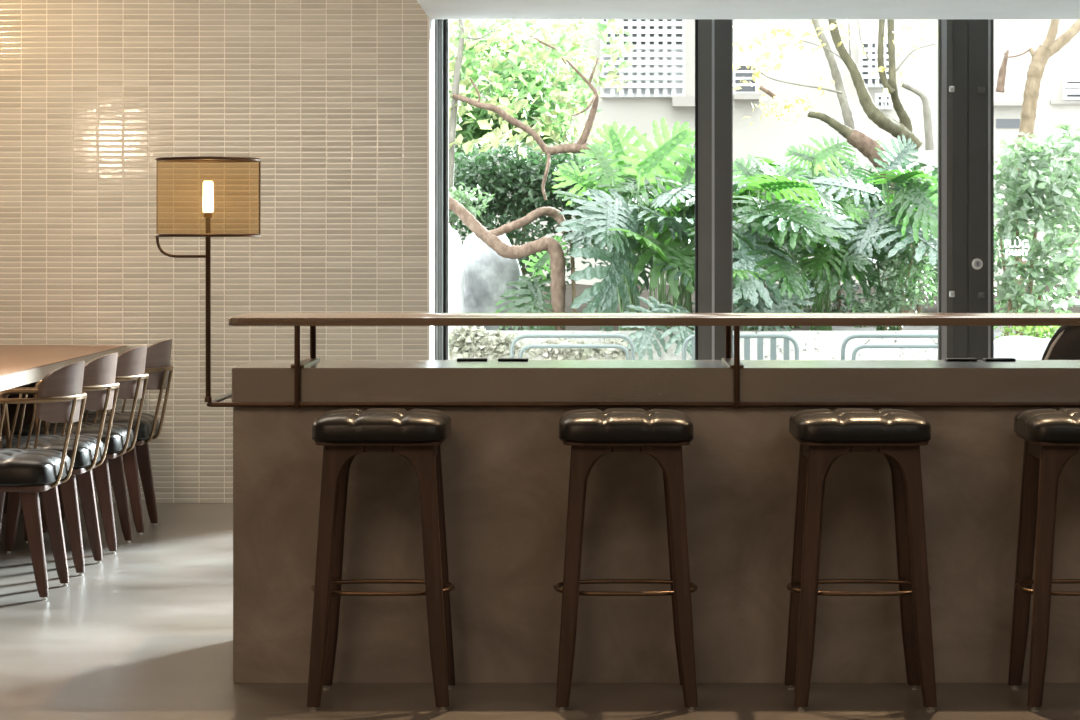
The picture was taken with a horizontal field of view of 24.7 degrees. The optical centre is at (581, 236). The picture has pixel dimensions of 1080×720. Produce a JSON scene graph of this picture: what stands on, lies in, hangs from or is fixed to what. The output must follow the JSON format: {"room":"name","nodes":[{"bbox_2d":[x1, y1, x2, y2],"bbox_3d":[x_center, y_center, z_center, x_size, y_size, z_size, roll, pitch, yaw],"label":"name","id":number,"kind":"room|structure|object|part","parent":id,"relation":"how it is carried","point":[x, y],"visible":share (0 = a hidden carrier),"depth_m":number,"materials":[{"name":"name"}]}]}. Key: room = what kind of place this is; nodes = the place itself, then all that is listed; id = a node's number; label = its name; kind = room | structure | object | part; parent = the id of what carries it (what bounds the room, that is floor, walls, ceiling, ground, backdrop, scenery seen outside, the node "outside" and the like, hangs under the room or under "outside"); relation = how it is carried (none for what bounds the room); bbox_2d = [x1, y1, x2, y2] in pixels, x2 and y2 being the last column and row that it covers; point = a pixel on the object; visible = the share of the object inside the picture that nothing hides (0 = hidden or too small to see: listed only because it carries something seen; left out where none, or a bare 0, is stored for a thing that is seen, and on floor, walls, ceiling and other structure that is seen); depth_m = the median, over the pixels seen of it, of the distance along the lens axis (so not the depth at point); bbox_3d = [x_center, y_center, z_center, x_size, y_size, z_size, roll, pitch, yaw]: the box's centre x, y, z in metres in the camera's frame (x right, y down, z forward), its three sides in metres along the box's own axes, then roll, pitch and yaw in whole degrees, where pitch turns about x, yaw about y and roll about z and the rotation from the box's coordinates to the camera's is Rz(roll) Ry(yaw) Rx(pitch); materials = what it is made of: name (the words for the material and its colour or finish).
{"room":"cafe","nodes":[
{"label":"cafe","id":0,"kind":"room"},
{"bbox_2d":[0,0,428,502],"bbox_3d":[-2.585,-0.200,11.860,3.730,3.100,0.520,0,0,0],"label":"wall","id":1,"kind":"structure","parent":0,"point":[331,97],"depth_m":11.60,"materials":[{"name":"tile"}]},
{"bbox_2d":[429,19,434,359],"bbox_3d":[-0.717,0.000,11.798,0.006,2.500,0.404,0,0,0],"label":"trim","id":2,"kind":"structure","parent":1,"relation":"attached to","point":[431,21],"depth_m":11.76,"materials":[{"name":"white paint"}]},
{"bbox_2d":[0,503,1079,719],"bbox_3d":[0.000,1.300,5.260,8.600,0.100,13.720,0,0,0],"label":"floor","id":3,"kind":"structure","parent":0,"point":[145,632],"depth_m":6.92,"materials":[{"name":"concrete"}]},
{"bbox_2d":[0,361,86,599],"bbox_3d":[-2.020,0.843,8.680,0.550,0.814,0.549,0,0,0],"label":"armchair","id":4,"kind":"object","parent":3,"relation":"on","point":[28,472],"visible":1,"depth_m":8.54,"materials":[{"name":"brown wood"}]},
{"bbox_3d":[-2.060,0.865,8.680,0.430,0.021,0.410,0,0,0],"label":"seat frame","id":5,"kind":"part","parent":4,"relation":"part of","materials":[{"name":"brown wood"}]},
{"bbox_3d":[-1.891,1.057,8.524,0.103,0.366,0.051,0,0,0],"label":"leg","id":6,"kind":"part","parent":4,"relation":"part of","materials":[{"name":"brown wood"}]},
{"bbox_3d":[-2.060,0.802,8.680,0.470,0.101,0.450,0,0,0],"label":"seat","id":7,"kind":"part","parent":4,"relation":"part of","materials":[{"name":"black leather"}]},
{"bbox_3d":[-1.934,0.708,8.680,0.378,0.315,0.549,0,0,0],"label":"arm rail","id":8,"kind":"part","parent":4,"relation":"part of","materials":[{"name":"gold metal"}]},
{"bbox_3d":[-1.891,1.057,8.836,0.103,0.366,0.051,0,0,0],"label":"leg","id":9,"kind":"part","parent":4,"relation":"part of","materials":[{"name":"brown wood"}]},
{"bbox_3d":[-1.813,0.542,8.680,0.125,0.212,0.410,0,0,0],"label":"backrest","id":10,"kind":"part","parent":4,"relation":"part of","materials":[{"name":"brown wood"}]},
{"bbox_2d":[0,353,119,575],"bbox_3d":[-2.020,0.843,9.300,0.550,0.814,0.549,0,0,0],"label":"armchair","id":11,"kind":"object","parent":3,"relation":"on","point":[99,384],"visible":0.8,"depth_m":9.18,"materials":[{"name":"brown wood"}]},
{"bbox_3d":[-2.236,1.057,9.456,0.084,0.366,0.051,0,0,0],"label":"leg","id":12,"kind":"part","parent":11,"relation":"part of","materials":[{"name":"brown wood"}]},
{"bbox_3d":[-2.060,0.802,9.300,0.470,0.101,0.450,0,0,0],"label":"seat","id":13,"kind":"part","parent":11,"relation":"part of","materials":[{"name":"black leather"}]},
{"bbox_3d":[-1.934,0.708,9.300,0.378,0.315,0.549,0,0,0],"label":"arm rail","id":14,"kind":"part","parent":11,"relation":"part of","materials":[{"name":"gold metal"}]},
{"bbox_3d":[-1.891,1.057,9.144,0.103,0.366,0.051,0,0,0],"label":"leg","id":15,"kind":"part","parent":11,"relation":"part of","materials":[{"name":"brown wood"}]},
{"bbox_3d":[-2.060,0.865,9.300,0.430,0.021,0.410,0,0,0],"label":"seat frame","id":16,"kind":"part","parent":11,"relation":"part of","materials":[{"name":"brown wood"}]},
{"bbox_3d":[-1.891,1.057,9.456,0.103,0.366,0.051,0,0,0],"label":"leg","id":17,"kind":"part","parent":11,"relation":"part of","materials":[{"name":"brown wood"}]},
{"bbox_3d":[-1.813,0.542,9.300,0.125,0.212,0.410,0,0,0],"label":"backrest","id":18,"kind":"part","parent":11,"relation":"part of","materials":[{"name":"brown wood"}]},
{"bbox_2d":[0,345,126,512],"bbox_3d":[-2.752,0.879,9.697,1.236,0.742,3.795,0,0,0],"label":"dining table","id":19,"kind":"object","parent":3,"relation":"on","point":[21,366],"visible":0.52,"depth_m":10.70,"materials":[{"name":"brown wood"}]},
{"bbox_2d":[5,345,148,553],"bbox_3d":[-2.020,0.843,9.930,0.550,0.814,0.549,0,0,0],"label":"armchair","id":20,"kind":"object","parent":3,"relation":"on","point":[131,375],"visible":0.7,"depth_m":9.79,"materials":[{"name":"brown wood"}]},
{"bbox_3d":[-2.236,1.057,9.774,0.084,0.366,0.051,0,0,0],"label":"leg","id":21,"kind":"part","parent":20,"relation":"part of","materials":[{"name":"brown wood"}]},
{"bbox_3d":[-2.236,1.057,10.086,0.084,0.366,0.051,0,0,0],"label":"leg","id":22,"kind":"part","parent":20,"relation":"part of","materials":[{"name":"brown wood"}]},
{"bbox_3d":[-2.060,0.802,9.930,0.470,0.101,0.450,0,0,0],"label":"seat","id":23,"kind":"part","parent":20,"relation":"part of","materials":[{"name":"black leather"}]},
{"bbox_3d":[-1.934,0.708,9.930,0.378,0.315,0.549,0,0,0],"label":"arm rail","id":24,"kind":"part","parent":20,"relation":"part of","materials":[{"name":"gold metal"}]},
{"bbox_3d":[-1.891,1.057,9.774,0.103,0.366,0.051,0,0,0],"label":"leg","id":25,"kind":"part","parent":20,"relation":"part of","materials":[{"name":"brown wood"}]},
{"bbox_3d":[-2.060,0.865,9.930,0.430,0.021,0.410,0,0,0],"label":"seat frame","id":26,"kind":"part","parent":20,"relation":"part of","materials":[{"name":"brown wood"}]},
{"bbox_3d":[-1.891,1.057,10.086,0.103,0.366,0.051,0,0,0],"label":"leg","id":27,"kind":"part","parent":20,"relation":"part of","materials":[{"name":"brown wood"}]},
{"bbox_3d":[-1.813,0.542,9.930,0.125,0.212,0.410,0,0,0],"label":"backrest","id":28,"kind":"part","parent":20,"relation":"part of","materials":[{"name":"brown wood"}]},
{"bbox_2d":[40,339,173,534],"bbox_3d":[-2.020,0.843,10.540,0.550,0.814,0.549,0,0,0],"label":"armchair","id":29,"kind":"object","parent":3,"relation":"on","point":[158,355],"visible":0.56,"depth_m":10.43,"materials":[{"name":"brown wood"}]},
{"bbox_3d":[-2.236,1.057,10.384,0.084,0.366,0.051,0,0,0],"label":"leg","id":30,"kind":"part","parent":29,"relation":"part of","materials":[{"name":"brown wood"}]},
{"bbox_3d":[-2.236,1.057,10.696,0.084,0.366,0.051,0,0,0],"label":"leg","id":31,"kind":"part","parent":29,"relation":"part of","materials":[{"name":"brown wood"}]},
{"bbox_3d":[-2.060,0.802,10.540,0.470,0.101,0.450,0,0,0],"label":"seat","id":32,"kind":"part","parent":29,"relation":"part of","materials":[{"name":"black leather"}]},
{"bbox_3d":[-1.934,0.708,10.540,0.378,0.315,0.549,0,0,0],"label":"arm rail","id":33,"kind":"part","parent":29,"relation":"part of","materials":[{"name":"gold metal"}]},
{"bbox_3d":[-1.891,1.057,10.384,0.103,0.366,0.051,0,0,0],"label":"leg","id":34,"kind":"part","parent":29,"relation":"part of","materials":[{"name":"brown wood"}]},
{"bbox_3d":[-2.060,0.865,10.540,0.430,0.021,0.410,0,0,0],"label":"seat frame","id":35,"kind":"part","parent":29,"relation":"part of","materials":[{"name":"brown wood"}]},
{"bbox_3d":[-1.891,1.057,10.696,0.103,0.366,0.051,0,0,0],"label":"leg","id":36,"kind":"part","parent":29,"relation":"part of","materials":[{"name":"brown wood"}]},
{"bbox_3d":[-1.813,0.542,10.540,0.125,0.212,0.410,0,0,0],"label":"backrest","id":37,"kind":"part","parent":29,"relation":"part of","materials":[{"name":"brown wood"}]},
{"bbox_2d":[307,408,454,711],"bbox_3d":[-0.538,0.859,6.674,0.389,0.782,0.360,0,0,0],"label":"bar stool","id":38,"kind":"object","parent":3,"relation":"on","point":[417,435],"visible":1,"depth_m":6.52,"materials":[{"name":"brown wood"}]},
{"bbox_3d":[-0.647,0.894,6.536,0.158,0.688,0.068,0,0,0],"label":"leg","id":39,"kind":"part","parent":38,"relation":"part of","materials":[{"name":"brown wood"}]},
{"bbox_3d":[-0.647,0.894,6.812,0.158,0.688,0.068,0,0,0],"label":"leg","id":40,"kind":"part","parent":38,"relation":"part of","materials":[{"name":"brown wood"}]},
{"bbox_3d":[-0.538,0.505,6.674,0.360,0.074,0.360,0,0,0],"label":"seat","id":41,"kind":"part","parent":38,"relation":"part of","materials":[{"name":"black leather"}]},
{"bbox_3d":[-0.429,0.894,6.536,0.158,0.688,0.068,0,0,0],"label":"leg","id":42,"kind":"part","parent":38,"relation":"part of","materials":[{"name":"brown wood"}]},
{"bbox_3d":[-0.429,0.894,6.812,0.158,0.688,0.068,0,0,0],"label":"leg","id":43,"kind":"part","parent":38,"relation":"part of","materials":[{"name":"brown wood"}]},
{"bbox_2d":[554,408,697,711],"bbox_3d":[0.118,0.859,6.674,0.389,0.782,0.360,0,0,0],"label":"bar stool","id":44,"kind":"object","parent":3,"relation":"on","point":[661,434],"visible":1,"depth_m":6.52,"materials":[{"name":"brown wood"}]},
{"bbox_3d":[0.009,0.894,6.536,0.158,0.688,0.068,0,0,0],"label":"leg","id":45,"kind":"part","parent":44,"relation":"part of","materials":[{"name":"brown wood"}]},
{"bbox_3d":[0.118,0.505,6.674,0.360,0.074,0.360,0,0,0],"label":"seat","id":46,"kind":"part","parent":44,"relation":"part of","materials":[{"name":"black leather"}]},
{"bbox_3d":[0.227,0.894,6.536,0.158,0.688,0.068,0,0,0],"label":"leg","id":47,"kind":"part","parent":44,"relation":"part of","materials":[{"name":"brown wood"}]},
{"bbox_3d":[0.227,0.894,6.812,0.158,0.688,0.068,0,0,0],"label":"leg","id":48,"kind":"part","parent":44,"relation":"part of","materials":[{"name":"brown wood"}]},
{"bbox_2d":[232,360,1079,682],"bbox_3d":[1.079,0.808,7.322,4.241,0.883,0.802,0,0,0],"label":"bar counter","id":49,"kind":"object","parent":3,"relation":"on","point":[506,470],"depth_m":6.92,"materials":[{"name":"concrete"}]},
{"bbox_2d":[457,358,487,360],"bbox_3d":[-0.326,0.364,7.325,0.090,0.006,0.060,0,0,0],"label":"tray","id":50,"kind":"object","parent":49,"relation":"on","point":[458,359],"visible":1,"depth_m":7.30,"materials":[{"name":"black"}]},
{"bbox_2d":[498,358,527,360],"bbox_3d":[-0.204,0.364,7.325,0.090,0.006,0.060,0,0,0],"label":"tray","id":51,"kind":"object","parent":49,"relation":"on","point":[499,359],"visible":1,"depth_m":7.30,"materials":[{"name":"black"}]},
{"bbox_2d":[206,313,1079,408],"bbox_3d":[1.074,0.353,7.123,4.252,0.254,0.458,0,0,0],"label":"rail","id":52,"kind":"object","parent":49,"relation":"on","point":[296,320],"visible":0.98,"depth_m":6.90,"materials":[{"name":"brown wood"}]},
{"bbox_2d":[155,156,260,401],"bbox_3d":[-1.045,0.120,6.904,0.294,0.682,0.294,0,0,0],"label":"lamp","id":53,"kind":"object","parent":52,"relation":"attached to","point":[208,205],"visible":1,"depth_m":6.90,"materials":[{"name":"fabric"}]},
{"bbox_3d":[-1.118,0.027,6.904,0.146,0.062,0.008,0,0,0],"label":"shade arm","id":54,"kind":"part","parent":53,"relation":"part of","materials":[{"name":"brown metal"}]},
{"bbox_2d":[204,212,212,217],"bbox_3d":[-1.045,-0.061,6.904,0.025,0.017,0.025,0,0,0],"label":"socket","id":55,"kind":"object","parent":53,"relation":"attached to","point":[206,214],"depth_m":6.89,"materials":[{"name":"gold metal"}]},
{"bbox_3d":[-1.045,-0.112,6.904,0.030,0.088,0.030,0,0,0],"label":"bulb","id":56,"kind":"part","parent":53,"relation":"part of","materials":[{"name":"white glass"}]},
{"bbox_3d":[-0.796,0.364,6.905,0.022,0.231,0.022,0,0,0],"label":"post","id":57,"kind":"part","parent":52,"relation":"part of","materials":[{"name":"brown metal"}]},
{"bbox_3d":[-0.796,0.307,7.310,0.018,0.118,0.018,0,0,0],"label":"post","id":58,"kind":"part","parent":52,"relation":"part of","materials":[{"name":"brown metal"}]},
{"bbox_3d":[1.074,0.469,7.125,4.252,0.014,0.455,0,0,0],"label":"rail","id":59,"kind":"part","parent":52,"relation":"part of","materials":[{"name":"brown metal"}]},
{"bbox_3d":[0.433,0.307,7.310,0.018,0.118,0.018,0,0,0],"label":"post","id":60,"kind":"part","parent":52,"relation":"part of","materials":[{"name":"brown metal"}]},
{"bbox_3d":[0.433,0.364,6.905,0.022,0.231,0.022,0,0,0],"label":"post","id":61,"kind":"part","parent":52,"relation":"part of","materials":[{"name":"brown metal"}]},
{"bbox_2d":[232,360,1079,401],"bbox_3d":[1.109,0.419,7.146,4.182,0.104,0.449,0,0,0],"label":"countertop","id":62,"kind":"structure","parent":49,"relation":"on","point":[255,380],"depth_m":6.92,"materials":[{"name":"stone"}]},
{"bbox_2d":[945,358,977,360],"bbox_3d":[1.125,0.364,7.325,0.090,0.006,0.060,0,0,0],"label":"tray","id":63,"kind":"object","parent":49,"relation":"on","point":[946,359],"visible":1,"depth_m":7.30,"materials":[{"name":"black"}]},
{"bbox_2d":[983,358,1015,360],"bbox_3d":[1.237,0.364,7.325,0.090,0.006,0.060,0,0,0],"label":"tray","id":64,"kind":"object","parent":49,"relation":"on","point":[984,359],"visible":1,"depth_m":7.30,"materials":[{"name":"black"}]},
{"bbox_2d":[784,408,936,711],"bbox_3d":[0.748,0.859,6.674,0.389,0.782,0.360,0,0,0],"label":"bar stool","id":65,"kind":"object","parent":3,"relation":"on","point":[823,436],"visible":1,"depth_m":6.53,"materials":[{"name":"brown wood"}]},
{"bbox_3d":[0.639,0.894,6.812,0.158,0.688,0.068,0,0,0],"label":"leg","id":66,"kind":"part","parent":65,"relation":"part of","materials":[{"name":"brown wood"}]},
{"bbox_3d":[0.639,0.894,6.536,0.158,0.688,0.068,0,0,0],"label":"leg","id":67,"kind":"part","parent":65,"relation":"part of","materials":[{"name":"brown wood"}]},
{"bbox_3d":[0.748,0.505,6.674,0.360,0.074,0.360,0,0,0],"label":"seat","id":68,"kind":"part","parent":65,"relation":"part of","materials":[{"name":"black leather"}]},
{"bbox_3d":[0.857,0.894,6.812,0.158,0.688,0.068,0,0,0],"label":"leg","id":69,"kind":"part","parent":65,"relation":"part of","materials":[{"name":"brown wood"}]},
{"bbox_3d":[0.857,0.894,6.536,0.158,0.688,0.068,0,0,0],"label":"leg","id":70,"kind":"part","parent":65,"relation":"part of","materials":[{"name":"brown wood"}]},
{"bbox_2d":[1008,408,1079,710],"bbox_3d":[1.366,0.859,6.674,0.389,0.782,0.360,0,0,1],"label":"bar stool","id":71,"kind":"object","parent":3,"relation":"on","point":[1051,437],"visible":1,"depth_m":6.53,"materials":[{"name":"brown wood"}]},
{"bbox_3d":[1.258,0.894,6.813,0.158,0.688,0.068,0,0,1],"label":"leg","id":72,"kind":"part","parent":71,"relation":"part of","materials":[{"name":"brown wood"}]},
{"bbox_3d":[1.366,0.505,6.674,0.360,0.074,0.360,0,0,0],"label":"seat","id":73,"kind":"part","parent":71,"relation":"part of","materials":[{"name":"black leather"}]},
{"bbox_3d":[1.256,0.894,6.537,0.158,0.688,0.068,0,0,1],"label":"leg","id":74,"kind":"part","parent":71,"relation":"part of","materials":[{"name":"brown wood"}]},
{"bbox_2d":[1041,326,1079,359],"bbox_3d":[1.939,0.754,8.712,0.740,0.998,0.556,0,0,4],"label":"shell chair","id":75,"kind":"object","parent":3,"relation":"on","point":[1064,344],"visible":0.14,"depth_m":8.55,"materials":[{"name":"black plastic"}]},
{"bbox_2d":[417,0,1079,18],"bbox_3d":[1.793,-1.385,10.249,5.014,0.727,2.698,0,0,0],"label":"ceiling","id":76,"kind":"structure","parent":0,"point":[434,9],"depth_m":11.05,"materials":[{"name":"white paint"}]},
{"label":"outside","id":77,"kind":"structure","parent":0,"visible":0},
{"bbox_2d":[521,284,1079,339],"bbox_3d":[-0.800,0.865,19.665,10.800,0.850,8.200,0,0,0],"label":"terrain","id":78,"kind":"structure","parent":77,"point":[580,288],"depth_m":19.51,"materials":[{"name":"soil"}]},
{"bbox_2d":[449,224,464,330],"bbox_3d":[-0.839,0.352,15.946,0.172,0.904,0.357,0,0,0],"label":"boulder","id":79,"kind":"object","parent":78,"relation":"on","point":[456,255],"visible":0.29,"depth_m":15.83,"materials":[{"name":"stone"}]},
{"bbox_2d":[449,183,494,229],"bbox_3d":[-0.847,-0.208,17.250,0.384,0.349,0.506,0,0,42],"label":"shrub","id":80,"kind":"object","parent":78,"relation":"on","point":[460,197],"visible":0.6,"depth_m":17.25,"materials":[{"name":"green plant"}]},
{"bbox_2d":[462,233,521,330],"bbox_3d":[-0.619,0.378,16.448,0.452,0.855,0.465,0,0,0],"label":"boulder","id":81,"kind":"object","parent":78,"relation":"on","point":[487,273],"visible":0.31,"depth_m":16.26,"materials":[{"name":"grey stone"}]},
{"bbox_2d":[449,195,565,330],"bbox_3d":[-1.012,-0.187,16.096,1.854,1.773,0.525,0,0,0],"label":"gnarled tree","id":82,"kind":"object","parent":78,"relation":"on","point":[557,260],"visible":0.6,"depth_m":15.92,"materials":[{"name":"brown plant"}]},
{"bbox_2d":[449,19,597,261],"bbox_3d":[-0.573,-0.595,20.514,1.496,2.568,1.161,0,0,0],"label":"tree","id":83,"kind":"object","parent":78,"relation":"on","point":[471,130],"visible":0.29,"depth_m":20.32,"materials":[{"name":"green plant"}]},
{"bbox_2d":[495,236,567,330],"bbox_3d":[-0.331,0.331,16.096,0.488,0.683,0.585,0,0,0],"label":"philodendron","id":84,"kind":"object","parent":78,"relation":"on","point":[530,291],"visible":0.73,"depth_m":15.95,"materials":[{"name":"plant"}]},
{"bbox_2d":[453,139,627,312],"bbox_3d":[-0.389,-0.033,18.564,1.722,1.468,0.984,0,0,-4],"label":"clipped hedge","id":85,"kind":"object","parent":78,"relation":"on","point":[523,178],"visible":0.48,"depth_m":18.41,"materials":[{"name":"green plant"}]},
{"bbox_2d":[449,19,636,225],"bbox_3d":[-0.337,-0.488,17.683,1.473,2.488,1.407,0,0,0],"label":"slender tree","id":86,"kind":"object","parent":78,"relation":"on","point":[464,66],"visible":0.9,"depth_m":17.45,"materials":[{"name":"green plant"}]},
{"bbox_2d":[552,117,734,330],"bbox_3d":[0.428,-0.058,15.944,1.261,1.463,1.483,0,0,0],"label":"philodendron","id":87,"kind":"object","parent":78,"relation":"on","point":[617,224],"visible":0.9,"depth_m":15.74,"materials":[{"name":"green plant"}]},
{"bbox_2d":[609,168,740,327],"bbox_3d":[0.672,0.077,17.343,1.077,1.192,1.586,0,0,0],"label":"philodendron","id":88,"kind":"object","parent":78,"relation":"on","point":[661,289],"visible":0.03,"depth_m":17.27,"materials":[{"name":"plant"}]},
{"bbox_2d":[611,143,741,359],"bbox_3d":[0.590,0.069,15.911,0.968,1.410,1.641,0,0,17],"label":"philodendron","id":89,"kind":"object","parent":78,"relation":"on","point":[684,192],"visible":0.36,"depth_m":15.70,"materials":[{"name":"green plant"}]},
{"bbox_2d":[677,155,857,330],"bbox_3d":[1.130,0.066,15.802,1.151,1.217,1.490,0,0,-14],"label":"philodendron","id":90,"kind":"object","parent":78,"relation":"on","point":[751,243],"visible":0.73,"depth_m":15.44,"materials":[{"name":"green plant"}]},
{"bbox_2d":[733,157,866,327],"bbox_3d":[1.378,0.046,17.265,1.595,1.249,1.446,0,0,-35],"label":"philodendron","id":91,"kind":"object","parent":78,"relation":"on","point":[770,162],"visible":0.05,"depth_m":17.49,"materials":[{"name":"plant"}]},
{"bbox_2d":[659,150,999,312],"bbox_3d":[1.824,0.070,19.015,2.846,1.485,1.116,0,0,0],"label":"hedge","id":92,"kind":"object","parent":78,"relation":"on","point":[846,166],"visible":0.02,"depth_m":18.91,"materials":[{"name":"green plant"}]},
{"bbox_2d":[733,19,937,312],"bbox_3d":[1.811,-0.492,18.293,1.763,2.503,1.084,0,0,0],"label":"forked tree","id":93,"kind":"object","parent":78,"relation":"on","point":[865,144],"visible":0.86,"depth_m":18.18,"materials":[{"name":"brown plant"}]},
{"bbox_3d":[2.216,-1.202,18.585,1.033,1.084,0.265,0,0,-22],"label":"stem","id":94,"kind":"part","parent":93,"relation":"part of","materials":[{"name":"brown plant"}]},
{"bbox_2d":[766,136,921,330],"bbox_3d":[1.672,-0.001,16.306,1.231,1.351,1.228,0,0,-27],"label":"philodendron","id":95,"kind":"object","parent":78,"relation":"on","point":[845,206],"visible":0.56,"depth_m":16.13,"materials":[{"name":"green plant"}]},
{"bbox_2d":[848,227,937,330],"bbox_3d":[2.016,0.280,15.895,0.661,0.705,0.663,0,0,0],"label":"shrub","id":96,"kind":"object","parent":78,"relation":"on","point":[916,291],"visible":0.77,"depth_m":15.82,"materials":[{"name":"green plant"}]},
{"bbox_2d":[796,134,1004,330],"bbox_3d":[2.090,0.001,16.193,1.264,1.345,1.365,0,0,28],"label":"philodendron","id":97,"kind":"object","parent":78,"relation":"on","point":[912,197],"visible":0.72,"depth_m":15.91,"materials":[{"name":"green plant"}]},
{"bbox_2d":[994,123,1079,336],"bbox_3d":[2.970,-0.021,15.734,0.979,1.426,0.931,0,0,0],"label":"variegated shrub","id":98,"kind":"object","parent":78,"relation":"on","point":[1060,182],"visible":0.92,"depth_m":15.60,"materials":[{"name":"green plant"}]},
{"bbox_2d":[995,19,1079,312],"bbox_3d":[3.328,-0.451,17.602,0.764,2.445,0.114,0,0,0],"label":"tree","id":99,"kind":"object","parent":78,"relation":"on","point":[1050,46],"visible":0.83,"depth_m":17.57,"materials":[{"name":"brown plant"}]},
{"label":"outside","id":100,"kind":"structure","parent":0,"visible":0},
{"bbox_3d":[1.000,1.340,26.050,18.000,0.100,27.900,0,0,0],"label":"ground","id":101,"kind":"structure","parent":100,"visible":0},
{"bbox_2d":[510,334,634,359],"bbox_3d":[-0.055,0.923,13.925,0.720,0.733,0.575,0,0,0],"label":"patio chair","id":102,"kind":"object","parent":101,"relation":"on","point":[522,336],"visible":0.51,"depth_m":14.19,"materials":[{"name":"grey paint"}]},
{"bbox_3d":[-0.045,0.951,14.100,0.638,0.677,0.024,0,0,0],"label":"frame","id":103,"kind":"part","parent":102,"relation":"part of","materials":[{"name":"grey paint"}]},
{"bbox_2d":[449,331,937,359],"bbox_3d":[-1.850,0.940,15.480,8.700,0.700,0.160,0,0,0],"label":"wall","id":104,"kind":"structure","parent":101,"relation":"on","point":[813,345],"depth_m":15.40,"materials":[{"name":"white paint"}]},
{"bbox_2d":[449,326,637,359],"bbox_3d":[-0.247,0.656,15.276,1.272,0.280,0.262,0,0,0],"label":"blossom cover","id":105,"kind":"object","parent":104,"relation":"on","point":[471,341],"visible":0.88,"depth_m":15.23,"materials":[{"name":"plant"}]},
{"bbox_2d":[682,334,798,359],"bbox_3d":[0.898,0.919,13.726,0.665,0.741,0.575,0,0,0],"label":"patio chair","id":106,"kind":"object","parent":101,"relation":"on","point":[786,338],"visible":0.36,"depth_m":13.99,"materials":[{"name":"grey paint"}]},
{"bbox_2d":[449,19,1079,289],"bbox_3d":[2.000,-0.880,25.120,16.000,4.340,0.560,0,0,0],"label":"apartment building","id":107,"kind":"structure","parent":101,"relation":"on","point":[662,69],"depth_m":25.00,"materials":[{"name":"white paint"}]},
{"bbox_3d":[0.617,-1.953,24.994,0.790,1.012,0.012,0,0,0],"label":"pane","id":108,"kind":"part","parent":107,"relation":"part of","materials":[{"name":"grey"}]},
{"bbox_2d":[601,19,684,96],"bbox_3d":[0.617,-1.953,24.900,0.850,1.072,0.050,0,0,0],"label":"grille","id":109,"kind":"object","parent":107,"relation":"attached to","point":[657,69],"depth_m":24.89,"materials":[{"name":"white concrete"}]},
{"bbox_3d":[1.650,-1.599,24.994,0.202,0.263,0.012,0,0,0],"label":"pane","id":110,"kind":"part","parent":107,"relation":"part of","materials":[{"name":"grey"}]},
{"bbox_2d":[733,70,758,85],"bbox_3d":[1.650,-1.599,24.887,0.262,0.156,0.025,0,0,0],"label":"grille","id":111,"kind":"object","parent":107,"relation":"attached to","point":[734,71],"depth_m":24.87,"materials":[{"name":"white"}]},
{"bbox_2d":[860,40,888,86],"bbox_3d":[2.976,-1.751,24.900,0.343,0.465,0.050,0,0,0],"label":"grille","id":112,"kind":"object","parent":107,"relation":"attached to","point":[867,67],"depth_m":24.90,"materials":[{"name":"white"}]},
{"bbox_3d":[2.976,-1.751,24.994,0.283,0.405,0.012,0,0,0],"label":"pane","id":113,"kind":"part","parent":107,"relation":"part of","materials":[{"name":"grey"}]},
{"bbox_2d":[876,93,891,108],"bbox_3d":[3.047,-1.371,24.900,0.161,0.151,0.050,0,0,0],"label":"grille","id":114,"kind":"object","parent":107,"relation":"attached to","point":[883,101],"depth_m":24.94,"materials":[{"name":"white"}]},
{"bbox_2d":[996,119,1019,127],"bbox_3d":[4.312,-1.149,24.994,0.243,0.091,0.012,0,0,0],"label":"vent","id":115,"kind":"object","parent":107,"relation":"attached to","point":[1000,123],"depth_m":24.99,"materials":[{"name":"grey"}]},
{"bbox_2d":[1065,83,1079,93],"bbox_3d":[5.071,-1.493,24.900,0.404,0.212,0.050,0,0,0],"label":"grille","id":116,"kind":"object","parent":107,"relation":"attached to","point":[1070,88],"depth_m":24.87,"materials":[{"name":"white"}]},
{"bbox_3d":[5.071,-1.493,24.994,0.344,0.152,0.012,0,0,0],"label":"pane","id":117,"kind":"part","parent":107,"relation":"part of","materials":[{"name":"grey"}]},
{"bbox_2d":[841,334,937,359],"bbox_3d":[1.851,0.923,13.925,0.726,0.733,0.575,0,0,0],"label":"patio chair","id":118,"kind":"object","parent":101,"relation":"on","point":[853,336],"visible":0.24,"depth_m":14.19,"materials":[{"name":"grey paint"}]},
{"bbox_3d":[1.861,0.951,14.100,0.644,0.677,0.024,0,0,0],"label":"frame","id":119,"kind":"part","parent":118,"relation":"part of","materials":[{"name":"grey paint"}]},
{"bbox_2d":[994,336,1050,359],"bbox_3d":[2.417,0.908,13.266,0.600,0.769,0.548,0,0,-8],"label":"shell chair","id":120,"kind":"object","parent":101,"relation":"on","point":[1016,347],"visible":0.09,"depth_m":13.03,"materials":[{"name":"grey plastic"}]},
{"bbox_2d":[995,326,1060,338],"bbox_3d":[2.809,0.888,14.940,0.770,0.864,0.550,0,0,0],"label":"shrub","id":121,"kind":"object","parent":101,"relation":"on","point":[1038,331],"visible":0.12,"depth_m":14.90,"materials":[{"name":"green plant"}]},
{"bbox_3d":[1.790,-1.500,11.860,5.020,0.500,0.520,0,0,0],"label":"wall","id":122,"kind":"structure","parent":0,"visible":0},
{"bbox_2d":[435,19,967,359],"bbox_3d":[1.793,0.000,12.039,5.014,2.500,0.122,0,0,0],"label":"window","id":123,"kind":"structure","parent":122,"relation":"in","point":[723,27],"depth_m":12.00,"materials":[{"name":"grey metal"}]},
{"bbox_2d":[443,19,714,359],"bbox_3d":[-0.016,0.000,12.043,1.320,2.400,0.075,0,0,0],"label":"window","id":124,"kind":"structure","parent":123,"relation":"attached to","point":[704,28],"depth_m":12.02,"materials":[{"name":"grey metal"}]},
{"bbox_2d":[968,19,1027,359],"bbox_3d":[2.713,0.000,12.019,1.674,2.400,0.082,0,0,0],"label":"door","id":125,"kind":"structure","parent":123,"relation":"attached to","point":[980,31],"depth_m":12.00,"materials":[{"name":"grey metal"}]}
]}

